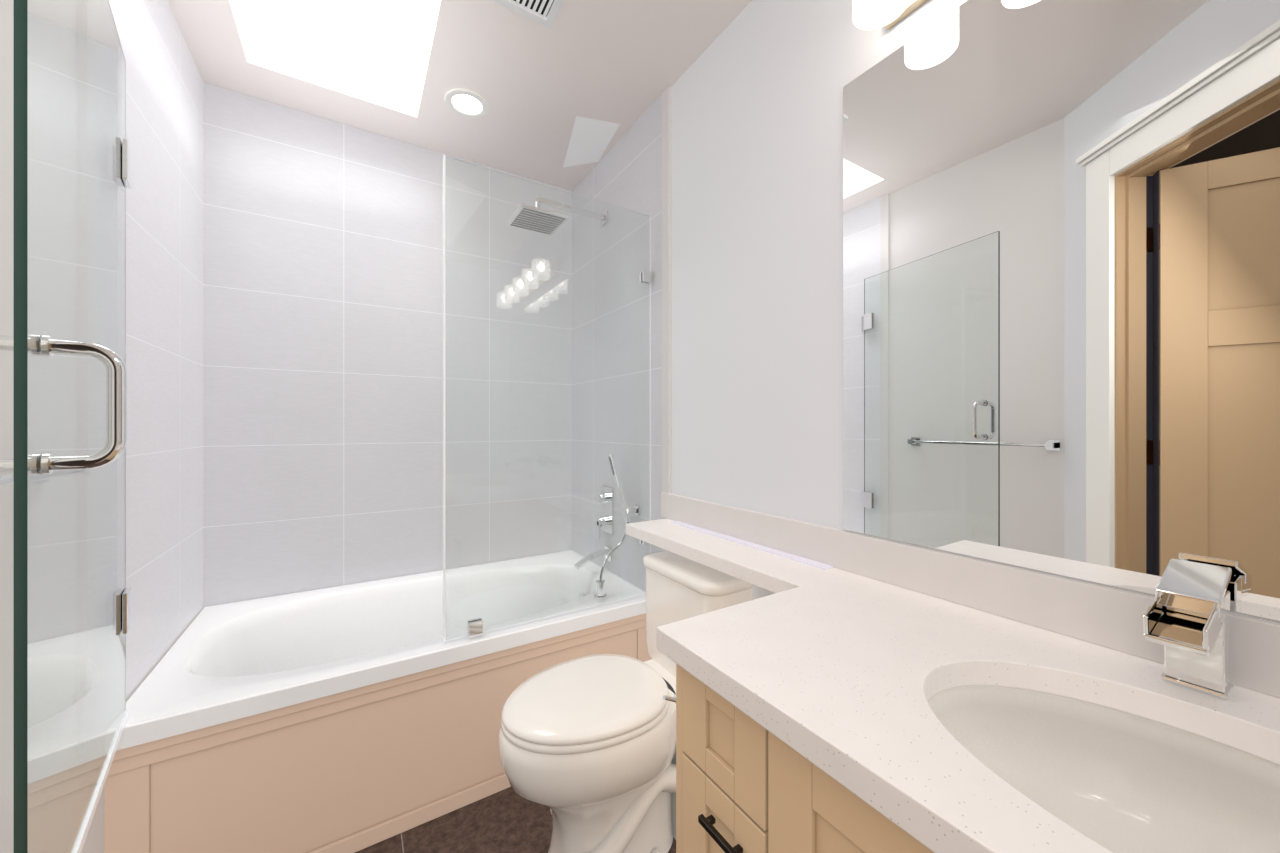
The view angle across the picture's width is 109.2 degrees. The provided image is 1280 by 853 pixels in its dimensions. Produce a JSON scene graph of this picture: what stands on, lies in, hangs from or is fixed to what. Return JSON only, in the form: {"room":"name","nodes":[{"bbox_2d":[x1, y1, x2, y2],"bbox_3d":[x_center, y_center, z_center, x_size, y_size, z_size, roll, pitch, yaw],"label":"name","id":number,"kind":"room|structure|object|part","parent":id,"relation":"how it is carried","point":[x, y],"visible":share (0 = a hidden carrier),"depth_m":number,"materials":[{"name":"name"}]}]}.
{"room":"bathroom","nodes":[
{"label":"bathroom","id":0,"kind":"room"},
{"bbox_2d":[0,0,202,852],"bbox_3d":[-1.296,-0.050,1.035,0.130,2.500,1.788,0,0,-32],"label":"wall","id":1,"kind":"structure","parent":0,"point":[164,83],"depth_m":1.29,"materials":[{"name":"white tile"}]},
{"bbox_2d":[0,473,13,485],"bbox_3d":[-0.914,0.080,0.589,0.062,0.044,0.604,0,0,-32],"label":"towel rail","id":2,"kind":"object","parent":1,"relation":"attached to","point":[7,479],"visible":0.02,"depth_m":0.68,"materials":[{"name":"silver metal"}]},
{"bbox_2d":[0,0,130,852],"bbox_3d":[-0.959,-0.086,0.823,0.154,1.528,0.730,0,0,-38],"label":"door glass","id":3,"kind":"object","parent":1,"relation":"attached to","point":[72,151],"visible":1,"depth_m":0.67,"materials":[{"name":"clear glass"}]},
{"bbox_3d":[-0.772,-0.028,0.582,0.152,0.180,0.042,0,0,-32],"label":"handle","id":4,"kind":"part","parent":3,"relation":"part of","materials":[{"name":"silver metal"}]},
{"bbox_3d":[-1.195,-0.090,1.043,0.050,1.110,0.088,0,0,-32],"label":"frame","id":5,"kind":"part","parent":3,"relation":"part of","materials":[{"name":"silver metal"}]},
{"bbox_2d":[200,569,442,611],"bbox_3d":[-1.050,-0.050,2.175,1.760,2.500,0.120,0,0,-32],"label":"wall","id":6,"kind":"structure","parent":0,"point":[442,569],"depth_m":1.90,"materials":[{"name":"white tile"}]},
{"bbox_2d":[203,82,571,605],"bbox_3d":[-1.016,-0.310,2.120,1.500,1.979,0.010,0,0,-32],"label":"tiled wall","id":7,"kind":"structure","parent":6,"relation":"attached to","point":[323,237],"depth_m":1.89,"materials":[{"name":"white tile"}]},
{"bbox_2d":[167,0,751,190],"bbox_3d":[-0.715,-1.325,-0.284,3.850,0.050,4.680,0,0,-32],"label":"ceiling","id":8,"kind":"structure","parent":0,"point":[603,60],"depth_m":1.67,"materials":[{"name":"white paint"}]},
{"bbox_2d":[234,0,437,104],"bbox_3d":[-0.963,-1.550,1.440,0.587,0.400,0.817,0,0,-32],"label":"skylight","id":9,"kind":"object","parent":8,"relation":"attached to","point":[380,46],"visible":0.83,"depth_m":1.77,"materials":[{"name":"white glass"}]},
{"bbox_2d":[394,0,418,9],"bbox_3d":[-0.962,-1.760,1.440,0.587,0.020,0.817,0,0,-32],"label":"skylight window","id":10,"kind":"structure","parent":9,"relation":"in","point":[413,4],"depth_m":1.88,"materials":[{"name":"white glass"}]},
{"bbox_2d":[445,88,487,117],"bbox_3d":[-0.696,-1.296,1.831,0.164,0.007,0.164,0,0,-32],"label":"recessed light","id":11,"kind":"object","parent":8,"relation":"in","point":[464,102],"visible":1,"depth_m":1.82,"materials":[{"name":"white plastic"}]},
{"bbox_2d":[492,0,564,28],"bbox_3d":[-0.329,-1.293,1.299,0.250,0.013,0.250,0,0,-32],"label":"ceiling vent","id":12,"kind":"object","parent":8,"relation":"in","point":[544,12],"visible":1,"depth_m":1.41,"materials":[{"name":"white"}]},
{"bbox_2d":[563,116,619,167],"bbox_3d":[-0.258,-1.299,2.105,0.227,0.001,0.440,0,0,-32],"label":"exhaust fan cover","id":13,"kind":"object","parent":8,"relation":"attached to","point":[590,138],"depth_m":2.07,"materials":[{"name":"white plastic"}]},
{"bbox_2d":[355,787,675,852],"bbox_3d":[-0.715,1.225,-0.284,3.850,0.050,4.680,0,0,-32],"label":"floor","id":14,"kind":"structure","parent":0,"point":[504,821],"depth_m":1.35,"materials":[{"name":"tile"}]},
{"bbox_2d":[116,570,645,750],"bbox_3d":[-0.790,0.892,1.761,1.494,0.425,0.832,0,0,-32],"label":"bathtub","id":15,"kind":"object","parent":14,"relation":"on","point":[236,660],"visible":0.33,"depth_m":1.56,"materials":[{"name":"ceramic"}]},
{"bbox_2d":[104,613,651,852],"bbox_3d":[-0.588,0.966,1.439,1.494,0.469,0.048,0,0,-32],"label":"panel","id":16,"kind":"object","parent":15,"relation":"attached to","point":[354,770],"depth_m":1.27,"materials":[{"name":"beige wood"}]},
{"bbox_2d":[443,155,652,641],"bbox_3d":[-0.287,-0.085,1.636,0.780,1.529,0.034,0,0,-32],"label":"glass screen","id":17,"kind":"object","parent":15,"relation":"on","point":[547,289],"visible":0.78,"depth_m":1.59,"materials":[{"name":"clear glass"}]},
{"bbox_3d":[-0.615,-0.088,1.430,0.006,1.524,0.016,0,0,-32],"label":"frame","id":18,"kind":"part","parent":17,"relation":"part of","materials":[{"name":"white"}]},
{"bbox_3d":[-0.256,0.029,1.656,0.706,1.301,0.034,0,0,-32],"label":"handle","id":19,"kind":"part","parent":17,"relation":"part of","materials":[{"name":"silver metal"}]},
{"bbox_2d":[499,659,675,852],"bbox_3d":[-0.049,0.988,1.327,0.709,0.421,0.384,0,0,-32],"label":"toilet","id":20,"kind":"object","parent":14,"relation":"on","point":[621,798],"visible":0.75,"depth_m":1.15,"materials":[{"name":"ceramic"}]},
{"bbox_2d":[501,694,668,754],"bbox_3d":[-0.148,0.767,1.265,0.461,0.020,0.378,0,0,-32],"label":"seat","id":21,"kind":"object","parent":20,"relation":"on","point":[590,747],"depth_m":1.09,"materials":[{"name":"white plastic"}]},
{"bbox_2d":[502,654,667,745],"bbox_3d":[-0.149,0.742,1.265,0.458,0.029,0.376,0,0,-32],"label":"lid","id":22,"kind":"object","parent":21,"relation":"on","point":[596,697],"depth_m":1.21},
{"bbox_2d":[663,694,675,703],"bbox_3d":[0.085,0.709,1.183,0.069,0.047,0.027,0,0,-32],"label":"hinge","id":23,"kind":"object","parent":20,"relation":"attached to","point":[673,699],"depth_m":1.16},
{"bbox_2d":[646,568,753,676],"bbox_3d":[0.179,0.624,1.454,0.186,0.303,0.368,0,0,-32],"label":"toilet tank","id":24,"kind":"object","parent":20,"relation":"attached to","point":[668,601],"depth_m":1.42,"materials":[{"name":"white ceramic"}]},
{"bbox_2d":[643,550,753,596],"bbox_3d":[0.176,0.455,1.452,0.201,0.034,0.382,0,0,-32],"label":"toilet tank lid","id":25,"kind":"object","parent":24,"relation":"on","point":[702,579],"depth_m":1.36,"materials":[{"name":"white ceramic"}]},
{"bbox_2d":[670,521,1279,852],"bbox_3d":[0.397,0.695,0.779,0.550,1.011,1.793,0,0,-32],"label":"vanity","id":26,"kind":"object","parent":14,"relation":"on","point":[1126,782],"visible":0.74,"depth_m":0.61,"materials":[{"name":"paint"}]},
{"bbox_2d":[698,814,742,852],"bbox_3d":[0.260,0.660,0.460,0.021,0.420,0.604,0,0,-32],"label":"handle","id":27,"kind":"object","parent":26,"relation":"attached to","point":[707,823],"depth_m":0.68,"materials":[{"name":"black metal"}]},
{"bbox_2d":[626,518,1279,852],"bbox_3d":[0.367,0.369,0.800,0.581,0.038,1.865,0,0,-32],"label":"countertop","id":28,"kind":"structure","parent":26,"relation":"on","point":[843,667],"depth_m":0.64,"materials":[{"name":"white stone"}]},
{"bbox_2d":[927,685,1279,852],"bbox_3d":[0.558,0.450,0.451,0.438,0.123,0.558,0,0,-32],"label":"sink","id":29,"kind":"object","parent":28,"relation":"in","point":[1126,782],"depth_m":0.60,"materials":[{"name":"white ceramic"}]},
{"bbox_2d":[1143,558,1233,699],"bbox_3d":[0.709,0.269,0.589,0.165,0.160,0.058,0,0,-32],"label":"faucet","id":30,"kind":"object","parent":28,"relation":"on","point":[1189,612],"depth_m":0.59,"materials":[{"name":"silver metal"}]},
{"bbox_2d":[661,492,1279,697],"bbox_3d":[0.595,0.303,0.965,0.020,0.094,1.902,0,0,-32],"label":"backsplash","id":31,"kind":"structure","parent":26,"relation":"on","point":[1099,614],"depth_m":0.84,"materials":[{"name":"stone"}]},
{"bbox_2d":[671,0,1279,621],"bbox_3d":[0.530,-0.050,1.201,0.120,2.500,3.210,0,0,-32],"label":"wall","id":32,"kind":"structure","parent":0,"point":[757,118],"depth_m":1.34,"materials":[{"name":"white paint"}]},
{"bbox_2d":[572,94,661,552],"bbox_3d":[-0.141,-0.310,2.147,0.010,1.979,0.875,0,0,-32],"label":"wall tile","id":33,"kind":"structure","parent":32,"relation":"attached to","point":[629,176],"depth_m":1.85,"materials":[{"name":"white tile"}]},
{"bbox_2d":[662,85,670,550],"bbox_3d":[0.102,-0.310,1.756,0.014,1.979,0.044,0,0,-32],"label":"tile edge on the right wall","id":34,"kind":"structure","parent":32,"relation":"attached to","point":[666,94],"depth_m":1.74,"materials":[{"name":"grey"}]},
{"bbox_2d":[852,0,927,29],"bbox_3d":[0.721,-0.926,0.630,0.162,0.128,0.866,0,0,-32],"label":"sconce","id":35,"kind":"object","parent":32,"relation":"attached to","point":[866,14],"visible":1,"depth_m":0.98,"materials":[{"name":"white glass"}]},
{"bbox_2d":[843,0,1279,620],"bbox_3d":[0.805,-0.291,0.643,0.006,1.091,1.133,0,0,-32],"label":"mirror","id":36,"kind":"object","parent":32,"relation":"attached to","point":[1061,218],"visible":0.88,"depth_m":0.77,"materials":[{"name":"silver mirror"}]}
]}

